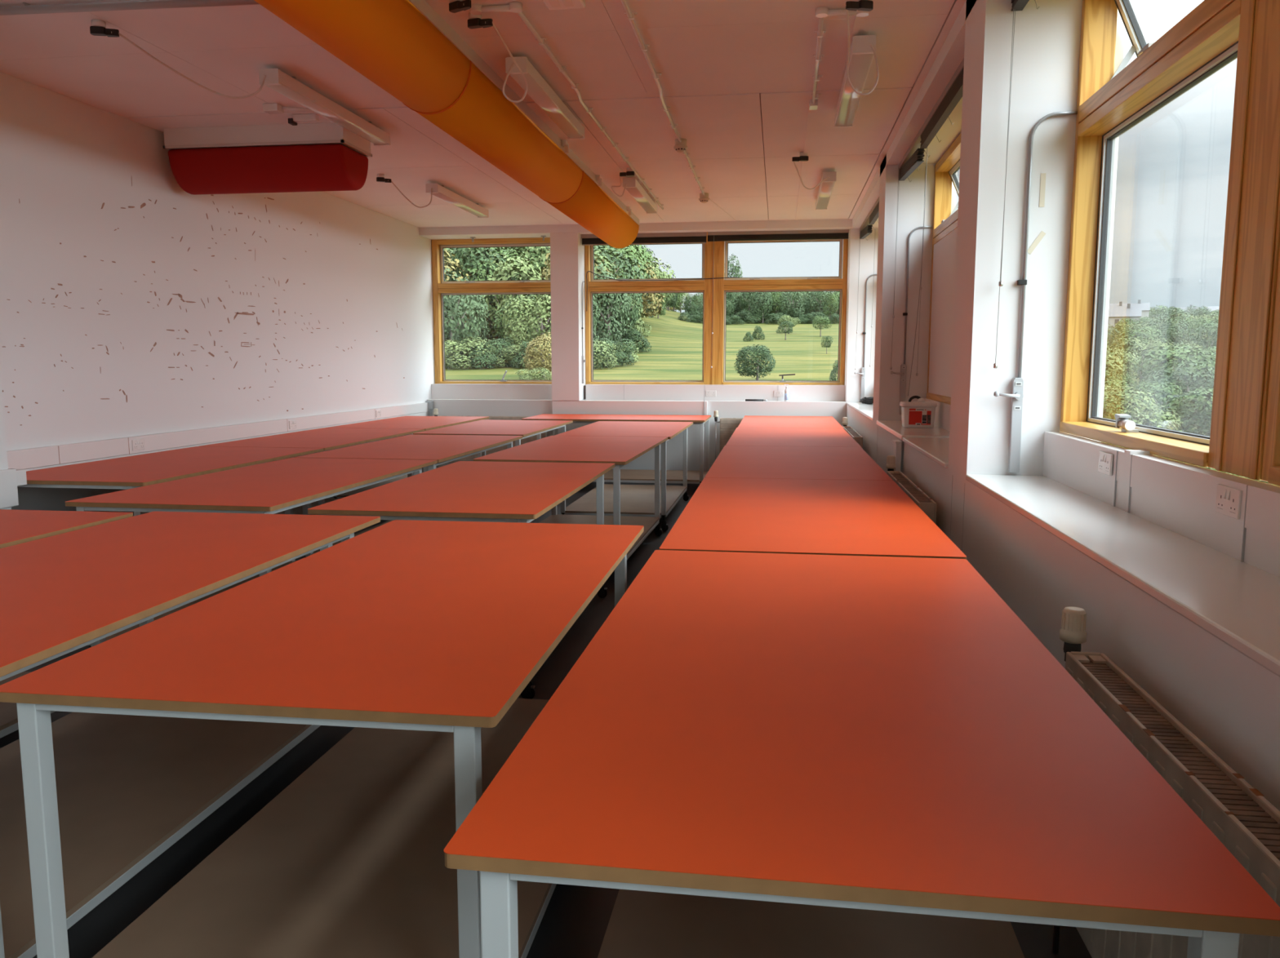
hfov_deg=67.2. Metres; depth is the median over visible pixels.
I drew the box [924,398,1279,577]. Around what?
cable trunking
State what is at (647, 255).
tree
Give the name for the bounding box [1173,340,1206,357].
tree
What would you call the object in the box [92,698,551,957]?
shelf
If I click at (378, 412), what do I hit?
wall socket
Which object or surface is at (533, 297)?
tree
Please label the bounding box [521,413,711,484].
work table
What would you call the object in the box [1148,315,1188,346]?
tree
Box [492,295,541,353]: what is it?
tree
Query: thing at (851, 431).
grille
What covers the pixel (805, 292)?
tree
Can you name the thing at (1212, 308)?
house
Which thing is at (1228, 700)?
wall
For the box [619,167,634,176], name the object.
connector
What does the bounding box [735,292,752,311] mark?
tree
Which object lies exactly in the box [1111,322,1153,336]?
tree
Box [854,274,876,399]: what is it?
opener
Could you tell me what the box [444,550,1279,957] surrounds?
work table
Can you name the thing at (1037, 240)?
tape strip
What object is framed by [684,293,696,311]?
tree
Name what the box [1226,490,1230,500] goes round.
switch
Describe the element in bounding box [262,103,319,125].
ceiling sensor
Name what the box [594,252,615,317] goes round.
tree
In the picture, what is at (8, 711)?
work table
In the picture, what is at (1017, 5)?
window blind
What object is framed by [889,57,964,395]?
window blind
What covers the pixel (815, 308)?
tree
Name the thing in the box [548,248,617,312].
tree
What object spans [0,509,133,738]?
work table
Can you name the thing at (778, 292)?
tree
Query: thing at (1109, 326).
tree
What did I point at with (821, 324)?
tree
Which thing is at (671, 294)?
tree
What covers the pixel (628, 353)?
shrub
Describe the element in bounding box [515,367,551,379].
shrub
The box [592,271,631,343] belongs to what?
tree
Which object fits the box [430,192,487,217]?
diffuser
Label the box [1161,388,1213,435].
tree
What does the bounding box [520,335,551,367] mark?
shrub
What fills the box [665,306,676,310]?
tree
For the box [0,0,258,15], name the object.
ceiling pipe
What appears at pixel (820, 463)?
work table
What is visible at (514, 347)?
shrub
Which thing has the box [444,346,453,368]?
shrub
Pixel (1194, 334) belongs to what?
tree
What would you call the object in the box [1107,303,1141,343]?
house
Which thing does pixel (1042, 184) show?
tape strip
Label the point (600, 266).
tree
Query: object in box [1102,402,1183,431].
tree
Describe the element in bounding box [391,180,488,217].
ceiling light
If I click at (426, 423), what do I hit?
work table
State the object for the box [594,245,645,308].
tree
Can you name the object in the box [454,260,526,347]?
tree
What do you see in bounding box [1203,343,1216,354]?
tree
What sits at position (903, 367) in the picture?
opener
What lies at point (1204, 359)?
tree
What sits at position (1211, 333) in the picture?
tree
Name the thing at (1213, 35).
window
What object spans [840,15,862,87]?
cable trunking
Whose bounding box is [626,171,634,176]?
socket
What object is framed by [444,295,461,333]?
tree
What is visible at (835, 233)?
window blind
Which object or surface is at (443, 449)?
work table
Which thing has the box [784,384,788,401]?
spray bottle
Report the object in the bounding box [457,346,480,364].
shrub
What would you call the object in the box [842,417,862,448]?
radiator
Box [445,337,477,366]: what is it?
shrub
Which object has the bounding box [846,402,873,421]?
windowsill
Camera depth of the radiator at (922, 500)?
6.04 m
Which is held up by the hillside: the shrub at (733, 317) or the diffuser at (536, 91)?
the shrub at (733, 317)
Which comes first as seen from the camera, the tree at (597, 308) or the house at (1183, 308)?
the tree at (597, 308)
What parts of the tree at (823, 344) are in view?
crown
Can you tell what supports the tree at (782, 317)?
on the hillside
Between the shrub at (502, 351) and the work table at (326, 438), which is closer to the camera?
the work table at (326, 438)
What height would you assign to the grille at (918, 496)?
0.024 m
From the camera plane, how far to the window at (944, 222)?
8.82 m
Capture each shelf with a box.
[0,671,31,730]
[0,712,311,957]
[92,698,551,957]
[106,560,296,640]
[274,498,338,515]
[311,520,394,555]
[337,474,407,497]
[538,514,658,555]
[564,484,686,515]
[597,889,1024,957]
[604,469,708,481]
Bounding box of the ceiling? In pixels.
[0,0,965,227]
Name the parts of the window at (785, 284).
sill, sash frame, sash frame, arm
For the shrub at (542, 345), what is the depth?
84.78 m
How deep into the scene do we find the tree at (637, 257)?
143.33 m
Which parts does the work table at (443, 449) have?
leg, leg, leg, frame, leg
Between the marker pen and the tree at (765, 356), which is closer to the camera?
the marker pen
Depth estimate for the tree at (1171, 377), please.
118.44 m
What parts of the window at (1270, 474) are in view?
sill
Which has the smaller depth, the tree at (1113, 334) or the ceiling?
the ceiling
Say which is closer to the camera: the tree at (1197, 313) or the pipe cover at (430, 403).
the pipe cover at (430, 403)
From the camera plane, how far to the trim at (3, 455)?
5.93 m
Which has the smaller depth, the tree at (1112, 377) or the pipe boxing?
the pipe boxing
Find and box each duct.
[163,122,372,195]
[253,0,639,248]
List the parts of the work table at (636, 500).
leg, shelf frame, leg, leg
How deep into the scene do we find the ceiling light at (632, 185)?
10.46 m
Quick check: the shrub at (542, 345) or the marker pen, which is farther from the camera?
the shrub at (542, 345)
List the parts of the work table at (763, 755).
leg, frame, leg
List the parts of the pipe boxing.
lid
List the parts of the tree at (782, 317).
crown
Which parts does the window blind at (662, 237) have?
head rail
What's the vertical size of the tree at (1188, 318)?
8.756 m
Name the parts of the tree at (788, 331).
crown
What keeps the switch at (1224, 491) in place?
attached to the wall socket at (1228, 500)
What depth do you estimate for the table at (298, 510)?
10.09 m
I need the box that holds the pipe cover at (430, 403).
[425,400,433,416]
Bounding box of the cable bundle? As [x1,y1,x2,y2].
[859,396,873,404]
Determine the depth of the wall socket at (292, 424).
10.28 m
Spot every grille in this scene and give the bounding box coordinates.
[844,427,859,437]
[890,473,930,503]
[1080,657,1279,861]
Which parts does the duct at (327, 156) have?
rail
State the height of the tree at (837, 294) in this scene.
6.424 m
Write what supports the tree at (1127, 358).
on the hillside
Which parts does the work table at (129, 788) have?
leg, leg, shelf frame, frame, leg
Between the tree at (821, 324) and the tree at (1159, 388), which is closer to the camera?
the tree at (1159, 388)
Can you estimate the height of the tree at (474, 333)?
9.764 m
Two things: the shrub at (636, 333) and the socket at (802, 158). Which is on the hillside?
the shrub at (636, 333)
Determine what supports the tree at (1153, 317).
on the hillside
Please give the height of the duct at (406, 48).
0.388 m
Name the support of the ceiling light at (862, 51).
attached to the ceiling
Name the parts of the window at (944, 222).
sill, sash frame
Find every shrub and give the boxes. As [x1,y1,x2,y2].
[444,336,496,368]
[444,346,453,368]
[445,337,468,364]
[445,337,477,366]
[454,337,506,365]
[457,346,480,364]
[466,339,502,368]
[480,346,516,368]
[490,336,521,366]
[503,341,525,367]
[510,339,537,368]
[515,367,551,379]
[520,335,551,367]
[521,345,549,368]
[593,337,613,368]
[593,339,617,368]
[593,342,623,367]
[597,338,636,365]
[613,342,639,362]
[617,328,652,351]
[637,324,651,336]
[677,311,699,320]
[685,315,701,323]
[695,311,702,323]
[725,315,744,324]
[725,317,732,324]
[734,311,748,322]
[742,309,750,319]
[742,332,754,341]
[743,311,761,323]
[751,325,764,339]
[764,312,788,324]
[795,314,813,324]
[804,311,830,323]
[825,313,839,324]
[828,360,839,380]
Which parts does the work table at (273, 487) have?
leg, frame, leg, leg, leg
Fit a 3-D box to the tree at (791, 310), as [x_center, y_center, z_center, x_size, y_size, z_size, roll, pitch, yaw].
[28.989,-33.393,184.219,5.517,7.906,5.313,-1,7,-6]
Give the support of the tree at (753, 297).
on the hillside
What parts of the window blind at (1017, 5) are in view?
pull cord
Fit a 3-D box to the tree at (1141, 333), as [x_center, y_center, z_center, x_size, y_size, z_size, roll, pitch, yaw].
[101.216,-25.870,193.742,10.532,9.540,11.296,0,7,-1]
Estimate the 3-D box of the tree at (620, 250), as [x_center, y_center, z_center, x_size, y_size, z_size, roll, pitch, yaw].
[-4.593,-27.573,138.780,10.455,12.917,11.213,6,9,42]
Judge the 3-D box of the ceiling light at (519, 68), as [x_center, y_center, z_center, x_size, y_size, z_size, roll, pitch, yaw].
[-0.680,-2.577,6.590,0.174,0.320,2.541,1,7,8]
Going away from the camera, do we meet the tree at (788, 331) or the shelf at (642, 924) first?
the shelf at (642, 924)
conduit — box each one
[469,1,663,209]
[621,0,736,221]
[795,103,813,220]
[808,6,869,110]
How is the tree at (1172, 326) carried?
on the hillside
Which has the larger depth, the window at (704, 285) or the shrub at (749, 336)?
the shrub at (749, 336)
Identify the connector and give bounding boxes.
[89,19,119,37]
[376,173,391,182]
[448,0,471,13]
[467,12,493,28]
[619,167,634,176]
[791,151,808,161]
[845,0,873,11]
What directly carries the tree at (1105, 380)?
on the hillside
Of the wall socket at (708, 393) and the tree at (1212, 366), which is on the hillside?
the tree at (1212, 366)
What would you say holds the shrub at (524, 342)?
on the hillside
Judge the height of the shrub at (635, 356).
1.987 m
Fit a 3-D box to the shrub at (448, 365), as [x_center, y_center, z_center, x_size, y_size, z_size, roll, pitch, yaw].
[-15.694,-11.336,86.445,5.669,2.932,5.402,6,9,41]
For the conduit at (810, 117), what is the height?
0.012 m
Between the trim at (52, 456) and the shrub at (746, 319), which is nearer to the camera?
the trim at (52, 456)
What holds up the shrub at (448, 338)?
on the hillside
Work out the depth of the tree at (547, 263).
106.09 m
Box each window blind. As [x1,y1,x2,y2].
[581,231,706,245]
[706,229,848,368]
[854,196,879,369]
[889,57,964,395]
[993,0,1039,368]
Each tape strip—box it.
[1027,231,1045,254]
[1039,173,1045,207]
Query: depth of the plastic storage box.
8.14 m
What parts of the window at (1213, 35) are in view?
sash frame, sill, sash frame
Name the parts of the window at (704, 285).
sill, sash frame, sash frame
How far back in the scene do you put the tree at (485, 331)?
99.95 m
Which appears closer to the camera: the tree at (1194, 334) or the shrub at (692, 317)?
the shrub at (692, 317)
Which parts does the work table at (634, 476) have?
leg, frame, shelf frame, leg, leg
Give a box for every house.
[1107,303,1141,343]
[1109,299,1150,319]
[1109,302,1132,307]
[1167,305,1199,313]
[1204,306,1219,312]
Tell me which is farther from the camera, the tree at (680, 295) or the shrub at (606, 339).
the tree at (680, 295)
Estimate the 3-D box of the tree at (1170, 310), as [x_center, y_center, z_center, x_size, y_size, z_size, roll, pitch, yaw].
[180.485,-52.856,323.608,8.083,9.985,8.394,-6,9,-41]
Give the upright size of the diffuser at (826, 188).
0.011 m
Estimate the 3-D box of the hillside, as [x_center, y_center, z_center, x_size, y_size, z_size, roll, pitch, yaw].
[64.730,-51.038,344.302,690.000,39.356,678.000,1,7,8]
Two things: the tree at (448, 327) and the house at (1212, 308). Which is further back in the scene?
the house at (1212, 308)
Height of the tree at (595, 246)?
13.117 m
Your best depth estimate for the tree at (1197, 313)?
310.44 m
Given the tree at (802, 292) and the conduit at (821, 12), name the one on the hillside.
the tree at (802, 292)
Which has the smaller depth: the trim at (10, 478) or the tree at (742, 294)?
the trim at (10, 478)
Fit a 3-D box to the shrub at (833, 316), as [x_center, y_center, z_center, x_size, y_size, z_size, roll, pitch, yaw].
[36.025,-29.697,178.399,3.442,1.938,3.088,1,7,8]
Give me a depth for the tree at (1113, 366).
130.84 m
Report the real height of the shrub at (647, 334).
1.957 m
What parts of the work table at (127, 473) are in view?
leg, frame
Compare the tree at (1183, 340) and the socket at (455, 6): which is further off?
the tree at (1183, 340)
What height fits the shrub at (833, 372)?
1.752 m
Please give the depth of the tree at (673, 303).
214.09 m
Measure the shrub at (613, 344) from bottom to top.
2.468 m
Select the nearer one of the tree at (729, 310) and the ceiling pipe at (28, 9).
the ceiling pipe at (28, 9)
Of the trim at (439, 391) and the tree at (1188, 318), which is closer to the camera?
the trim at (439, 391)
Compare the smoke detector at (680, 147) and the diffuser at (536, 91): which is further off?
the smoke detector at (680, 147)
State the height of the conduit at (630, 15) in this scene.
0.049 m
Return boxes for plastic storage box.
[899,395,937,427]
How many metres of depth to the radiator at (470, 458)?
14.05 m
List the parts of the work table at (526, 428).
leg, frame, leg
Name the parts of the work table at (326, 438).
leg, frame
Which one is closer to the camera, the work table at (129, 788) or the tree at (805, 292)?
the work table at (129, 788)
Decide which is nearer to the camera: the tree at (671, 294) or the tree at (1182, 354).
the tree at (1182, 354)
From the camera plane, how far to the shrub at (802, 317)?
179.58 m
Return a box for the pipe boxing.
[892,440,902,471]
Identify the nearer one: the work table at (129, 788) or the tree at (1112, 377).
the work table at (129, 788)
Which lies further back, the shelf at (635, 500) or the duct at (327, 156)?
the shelf at (635, 500)
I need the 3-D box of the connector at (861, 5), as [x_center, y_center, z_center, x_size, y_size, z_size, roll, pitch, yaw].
[1.158,-2.515,5.082,0.149,0.076,0.071,-2,7,-12]
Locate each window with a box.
[431,237,551,384]
[584,236,737,384]
[714,239,848,385]
[926,132,961,404]
[1059,0,1249,469]
[1261,245,1279,486]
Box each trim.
[0,372,11,510]
[0,468,26,509]
[6,402,427,471]
[431,383,844,401]
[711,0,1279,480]
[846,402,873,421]
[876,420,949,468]
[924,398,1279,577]
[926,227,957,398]
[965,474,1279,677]
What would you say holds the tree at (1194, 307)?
on the hillside
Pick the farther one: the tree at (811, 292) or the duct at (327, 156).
the tree at (811, 292)
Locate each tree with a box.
[443,248,492,333]
[443,248,493,262]
[443,266,488,359]
[444,247,519,339]
[444,248,531,340]
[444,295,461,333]
[444,297,457,345]
[453,295,489,340]
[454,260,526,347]
[472,246,550,319]
[475,253,546,352]
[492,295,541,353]
[499,294,539,341]
[500,294,551,353]
[506,246,550,279]
[521,332,551,378]
[529,249,551,331]
[535,248,550,328]
[537,248,613,333]
[546,255,614,333]
[547,305,599,342]
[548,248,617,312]
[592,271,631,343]
[592,295,600,338]
[594,245,622,265]
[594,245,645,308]
[594,245,647,302]
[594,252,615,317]
[598,278,643,345]
[600,245,648,294]
[611,293,644,345]
[612,253,664,318]
[615,244,658,308]
[627,266,654,318]
[639,258,675,318]
[654,293,666,318]
[656,271,675,310]
[658,273,673,306]
[665,293,679,311]
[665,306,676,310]
[666,293,684,311]
[674,293,688,312]
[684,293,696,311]
[684,294,699,320]
[692,297,702,318]
[693,295,702,312]
[724,290,741,317]
[726,292,736,315]
[726,299,733,315]
[728,253,742,277]
[733,344,776,380]
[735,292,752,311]
[737,292,761,317]
[748,292,773,323]
[751,293,774,323]
[760,292,784,319]
[768,292,785,322]
[775,320,794,340]
[777,291,805,318]
[777,292,792,309]
[777,315,800,333]
[791,291,808,313]
[793,292,810,312]
[803,291,833,315]
[803,292,814,315]
[808,292,827,312]
[812,315,831,337]
[820,292,839,317]
[821,335,832,354]
[830,291,841,320]
[1102,390,1152,421]
[1102,399,1133,421]
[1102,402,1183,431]
[1103,385,1133,408]
[1103,385,1160,426]
[1104,354,1128,387]
[1104,377,1133,397]
[1105,351,1123,386]
[1105,369,1139,395]
[1106,324,1118,346]
[1106,328,1131,353]
[1106,335,1179,386]
[1106,346,1140,384]
[1108,340,1148,373]
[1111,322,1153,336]
[1114,317,1134,333]
[1115,326,1166,355]
[1120,316,1153,332]
[1128,325,1156,339]
[1133,344,1215,401]
[1133,380,1186,423]
[1137,344,1171,373]
[1139,354,1180,381]
[1143,316,1180,335]
[1143,324,1184,346]
[1145,360,1214,420]
[1148,305,1168,324]
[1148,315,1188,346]
[1154,308,1190,323]
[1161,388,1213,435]
[1163,306,1183,313]
[1163,306,1188,317]
[1163,349,1216,388]
[1165,312,1198,320]
[1165,341,1191,357]
[1170,328,1188,344]
[1173,315,1191,342]
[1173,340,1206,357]
[1176,364,1215,397]
[1181,317,1213,343]
[1184,306,1208,317]
[1184,322,1217,353]
[1184,330,1217,351]
[1186,306,1212,319]
[1186,386,1213,436]
[1187,318,1217,346]
[1189,311,1218,323]
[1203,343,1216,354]
[1212,318,1218,330]
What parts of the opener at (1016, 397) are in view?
crank handle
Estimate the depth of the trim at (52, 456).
8.41 m
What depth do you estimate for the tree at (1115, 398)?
91.78 m
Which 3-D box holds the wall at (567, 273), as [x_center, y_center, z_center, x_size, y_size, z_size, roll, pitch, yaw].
[0.242,-1.820,14.022,6.830,3.660,0.744,1,7,8]
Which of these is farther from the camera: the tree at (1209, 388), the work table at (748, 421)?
the tree at (1209, 388)
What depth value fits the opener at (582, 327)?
14.03 m
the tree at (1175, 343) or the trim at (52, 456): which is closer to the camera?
the trim at (52, 456)
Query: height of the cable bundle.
0.096 m
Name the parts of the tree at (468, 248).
crown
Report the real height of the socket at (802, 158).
0.040 m
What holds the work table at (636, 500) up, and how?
on the floor
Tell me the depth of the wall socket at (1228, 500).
2.83 m
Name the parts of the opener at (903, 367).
crank handle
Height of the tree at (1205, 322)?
9.052 m
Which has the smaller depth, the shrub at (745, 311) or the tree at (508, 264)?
the tree at (508, 264)
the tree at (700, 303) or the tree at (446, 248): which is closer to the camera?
the tree at (446, 248)
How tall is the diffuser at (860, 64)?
0.011 m
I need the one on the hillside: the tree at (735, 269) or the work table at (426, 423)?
the tree at (735, 269)
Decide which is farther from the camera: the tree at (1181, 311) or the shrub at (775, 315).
the tree at (1181, 311)
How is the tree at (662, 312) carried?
on the hillside
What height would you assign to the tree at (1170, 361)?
7.485 m
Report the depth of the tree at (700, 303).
191.91 m
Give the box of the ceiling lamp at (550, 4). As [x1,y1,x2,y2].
[542,0,585,9]
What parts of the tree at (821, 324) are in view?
crown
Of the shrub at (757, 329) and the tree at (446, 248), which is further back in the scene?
the shrub at (757, 329)
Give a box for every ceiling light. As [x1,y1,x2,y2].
[118,32,391,146]
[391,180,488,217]
[492,21,584,139]
[611,174,657,213]
[791,159,836,209]
[834,5,879,128]
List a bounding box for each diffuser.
[266,83,388,145]
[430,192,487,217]
[509,73,583,137]
[625,186,656,213]
[816,182,835,208]
[835,53,873,126]
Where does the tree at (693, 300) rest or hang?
on the hillside
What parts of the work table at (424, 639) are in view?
leg, frame, leg, shelf frame, leg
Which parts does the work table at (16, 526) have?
shelf frame, leg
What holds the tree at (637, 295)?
on the hillside
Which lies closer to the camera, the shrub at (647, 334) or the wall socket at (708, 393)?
the wall socket at (708, 393)
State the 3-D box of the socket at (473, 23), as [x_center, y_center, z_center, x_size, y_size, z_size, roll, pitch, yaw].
[-0.918,-2.534,5.359,0.082,0.040,0.044,2,7,19]
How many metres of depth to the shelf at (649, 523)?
9.32 m
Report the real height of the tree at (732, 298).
6.743 m
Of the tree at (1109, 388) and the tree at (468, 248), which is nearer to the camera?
the tree at (1109, 388)
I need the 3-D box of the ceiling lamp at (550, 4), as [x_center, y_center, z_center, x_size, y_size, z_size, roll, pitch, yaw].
[-0.407,-2.506,4.978,0.205,0.067,0.270,1,7,8]
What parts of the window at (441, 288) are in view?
sash frame, sill, sash frame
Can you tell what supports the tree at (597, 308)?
on the hillside
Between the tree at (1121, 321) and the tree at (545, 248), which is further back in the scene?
the tree at (1121, 321)
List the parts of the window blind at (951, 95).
pull cord, long cord, pull cord, head rail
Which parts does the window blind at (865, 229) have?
pull cord, head rail, pull cord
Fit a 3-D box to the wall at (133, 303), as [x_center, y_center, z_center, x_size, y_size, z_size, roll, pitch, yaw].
[-4.547,-0.811,5.743,0.301,3.660,18.600,1,7,8]
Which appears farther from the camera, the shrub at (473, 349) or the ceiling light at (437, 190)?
the shrub at (473, 349)
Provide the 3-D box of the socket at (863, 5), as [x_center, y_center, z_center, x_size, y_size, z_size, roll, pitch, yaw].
[1.190,-2.502,5.091,0.082,0.040,0.044,-2,7,-12]
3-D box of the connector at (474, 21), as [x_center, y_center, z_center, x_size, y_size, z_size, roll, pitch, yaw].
[-0.887,-2.547,5.346,0.149,0.076,0.071,2,7,19]
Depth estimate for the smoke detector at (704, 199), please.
11.06 m
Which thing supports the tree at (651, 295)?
on the hillside
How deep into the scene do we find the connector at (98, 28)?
5.47 m
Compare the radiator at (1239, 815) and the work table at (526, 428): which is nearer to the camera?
the radiator at (1239, 815)
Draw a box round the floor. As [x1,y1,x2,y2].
[0,482,1092,957]
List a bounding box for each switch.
[1222,489,1226,499]
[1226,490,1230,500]
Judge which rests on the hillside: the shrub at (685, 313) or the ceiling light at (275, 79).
the shrub at (685, 313)
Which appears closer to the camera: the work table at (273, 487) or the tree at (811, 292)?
the work table at (273, 487)
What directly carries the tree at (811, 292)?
on the hillside
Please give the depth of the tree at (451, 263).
103.50 m
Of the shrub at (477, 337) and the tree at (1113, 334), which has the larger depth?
the tree at (1113, 334)
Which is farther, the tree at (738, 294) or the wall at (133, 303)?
the tree at (738, 294)
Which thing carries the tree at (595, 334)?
on the hillside
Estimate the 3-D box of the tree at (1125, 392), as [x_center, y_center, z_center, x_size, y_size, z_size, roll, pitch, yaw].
[45.703,-5.297,93.773,7.477,6.768,5.775,4,8,32]
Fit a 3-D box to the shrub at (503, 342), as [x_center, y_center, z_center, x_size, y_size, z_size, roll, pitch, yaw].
[-12.508,-11.679,88.257,4.393,2.782,3.942,1,7,11]
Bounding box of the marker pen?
[745,399,767,401]
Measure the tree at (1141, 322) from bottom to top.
9.224 m
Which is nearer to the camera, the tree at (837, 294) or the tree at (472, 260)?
the tree at (472, 260)
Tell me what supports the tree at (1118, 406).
on the hillside
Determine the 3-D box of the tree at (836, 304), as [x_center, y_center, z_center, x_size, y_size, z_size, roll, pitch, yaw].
[36.640,-32.976,185.526,3.163,6.240,4.095,-6,9,-39]
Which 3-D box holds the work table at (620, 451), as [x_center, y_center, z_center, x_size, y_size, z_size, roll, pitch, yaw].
[-0.506,0.194,8.613,1.200,0.969,2.430,1,7,9]
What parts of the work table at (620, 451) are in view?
leg, leg, shelf frame, leg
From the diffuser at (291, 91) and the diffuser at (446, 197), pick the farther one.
the diffuser at (446, 197)
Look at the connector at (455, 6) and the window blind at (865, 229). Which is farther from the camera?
the window blind at (865, 229)
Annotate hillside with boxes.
[444,309,1210,469]
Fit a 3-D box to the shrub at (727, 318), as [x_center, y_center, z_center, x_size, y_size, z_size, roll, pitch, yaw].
[15.618,-29.601,179.916,3.394,1.609,3.045,3,7,22]
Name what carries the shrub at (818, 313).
on the hillside
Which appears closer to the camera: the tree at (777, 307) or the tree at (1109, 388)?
the tree at (1109, 388)
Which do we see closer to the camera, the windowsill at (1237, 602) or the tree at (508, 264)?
the windowsill at (1237, 602)
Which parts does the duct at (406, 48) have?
rail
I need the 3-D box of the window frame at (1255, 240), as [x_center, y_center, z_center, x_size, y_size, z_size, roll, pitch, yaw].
[2.185,-1.480,6.111,2.171,2.160,16.106,0,7,0]
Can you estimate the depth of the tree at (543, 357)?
73.92 m
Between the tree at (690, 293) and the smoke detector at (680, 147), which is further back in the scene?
the tree at (690, 293)
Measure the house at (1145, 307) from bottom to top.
11.420 m
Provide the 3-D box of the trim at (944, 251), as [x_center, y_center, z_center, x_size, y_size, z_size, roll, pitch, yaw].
[2.522,-1.237,7.149,0.150,1.415,3.860,1,7,8]
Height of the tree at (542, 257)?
12.271 m
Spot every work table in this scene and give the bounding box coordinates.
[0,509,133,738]
[0,511,380,957]
[0,520,644,957]
[17,446,323,557]
[65,457,437,647]
[200,427,424,515]
[293,434,522,556]
[307,461,614,699]
[328,416,488,498]
[413,419,573,472]
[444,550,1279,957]
[473,435,667,583]
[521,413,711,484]
[554,421,693,531]
[659,477,966,559]
[704,445,893,480]
[725,427,861,447]
[737,415,844,428]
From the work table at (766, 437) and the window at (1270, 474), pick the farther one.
the work table at (766, 437)
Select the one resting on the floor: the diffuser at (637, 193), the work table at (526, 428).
the work table at (526, 428)
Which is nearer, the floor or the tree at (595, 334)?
the floor
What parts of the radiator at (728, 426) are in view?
panel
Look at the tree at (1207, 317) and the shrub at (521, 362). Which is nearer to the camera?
the shrub at (521, 362)
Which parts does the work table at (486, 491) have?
leg, frame, leg, leg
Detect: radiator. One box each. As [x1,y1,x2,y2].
[433,408,546,468]
[713,410,742,460]
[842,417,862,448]
[885,455,936,524]
[1052,606,1279,957]
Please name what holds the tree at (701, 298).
on the hillside
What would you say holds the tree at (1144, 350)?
on the hillside
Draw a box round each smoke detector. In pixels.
[673,138,688,152]
[698,192,709,203]
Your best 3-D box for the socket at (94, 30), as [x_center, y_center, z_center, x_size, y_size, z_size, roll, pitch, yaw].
[-3.082,-2.549,5.483,0.082,0.040,0.044,-1,7,-9]
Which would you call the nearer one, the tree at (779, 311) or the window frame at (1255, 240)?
the window frame at (1255, 240)
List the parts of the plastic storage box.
handle, lid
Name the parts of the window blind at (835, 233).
pull cord, head rail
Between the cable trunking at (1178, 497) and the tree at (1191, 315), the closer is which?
the cable trunking at (1178, 497)
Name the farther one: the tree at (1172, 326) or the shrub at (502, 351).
the tree at (1172, 326)
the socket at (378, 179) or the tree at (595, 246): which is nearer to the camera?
the socket at (378, 179)
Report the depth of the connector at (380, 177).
9.94 m
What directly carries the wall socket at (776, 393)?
attached to the wall at (567, 273)
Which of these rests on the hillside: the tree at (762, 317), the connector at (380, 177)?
the tree at (762, 317)
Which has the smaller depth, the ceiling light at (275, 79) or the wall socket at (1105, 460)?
the wall socket at (1105, 460)
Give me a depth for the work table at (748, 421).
11.99 m
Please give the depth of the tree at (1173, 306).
349.51 m
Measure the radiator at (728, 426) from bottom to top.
1.033 m
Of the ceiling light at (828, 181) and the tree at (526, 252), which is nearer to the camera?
the ceiling light at (828, 181)
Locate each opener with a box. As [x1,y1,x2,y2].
[581,280,585,383]
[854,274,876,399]
[890,226,932,414]
[993,111,1077,472]
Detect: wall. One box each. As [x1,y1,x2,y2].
[0,71,435,516]
[418,217,878,471]
[846,0,1279,811]
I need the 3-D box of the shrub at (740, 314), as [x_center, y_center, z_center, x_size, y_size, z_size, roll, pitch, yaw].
[19.622,-31.678,188.303,3.998,2.227,3.588,-4,8,-28]
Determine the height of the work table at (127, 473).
0.969 m
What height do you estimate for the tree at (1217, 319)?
10.364 m
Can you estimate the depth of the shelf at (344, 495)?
11.87 m
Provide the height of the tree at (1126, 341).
9.440 m
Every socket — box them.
[89,26,106,35]
[132,439,144,450]
[288,420,297,429]
[375,409,381,417]
[376,177,384,182]
[448,0,462,13]
[467,17,482,28]
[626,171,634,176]
[706,391,715,396]
[773,391,784,396]
[800,155,808,161]
[857,0,873,11]
[1097,451,1113,475]
[1215,484,1242,519]
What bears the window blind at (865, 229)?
attached to the wall at (1228, 700)
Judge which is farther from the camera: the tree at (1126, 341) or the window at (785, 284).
the tree at (1126, 341)
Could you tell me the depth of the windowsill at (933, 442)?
7.26 m
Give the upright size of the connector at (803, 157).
0.076 m
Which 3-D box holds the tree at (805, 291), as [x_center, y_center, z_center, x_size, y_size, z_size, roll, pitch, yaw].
[32.013,-34.835,192.385,3.857,7.385,4.995,0,7,2]
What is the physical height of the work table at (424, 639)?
0.969 m
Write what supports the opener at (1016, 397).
attached to the wall at (1228, 700)
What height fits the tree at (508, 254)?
13.711 m
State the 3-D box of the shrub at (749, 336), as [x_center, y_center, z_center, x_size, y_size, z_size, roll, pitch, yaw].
[14.275,-18.785,126.943,1.508,1.291,1.353,2,7,16]
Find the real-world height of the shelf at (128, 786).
0.018 m
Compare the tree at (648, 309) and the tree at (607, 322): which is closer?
the tree at (607, 322)
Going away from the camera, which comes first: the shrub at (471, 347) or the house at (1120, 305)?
the shrub at (471, 347)
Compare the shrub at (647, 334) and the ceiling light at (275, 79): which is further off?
the shrub at (647, 334)

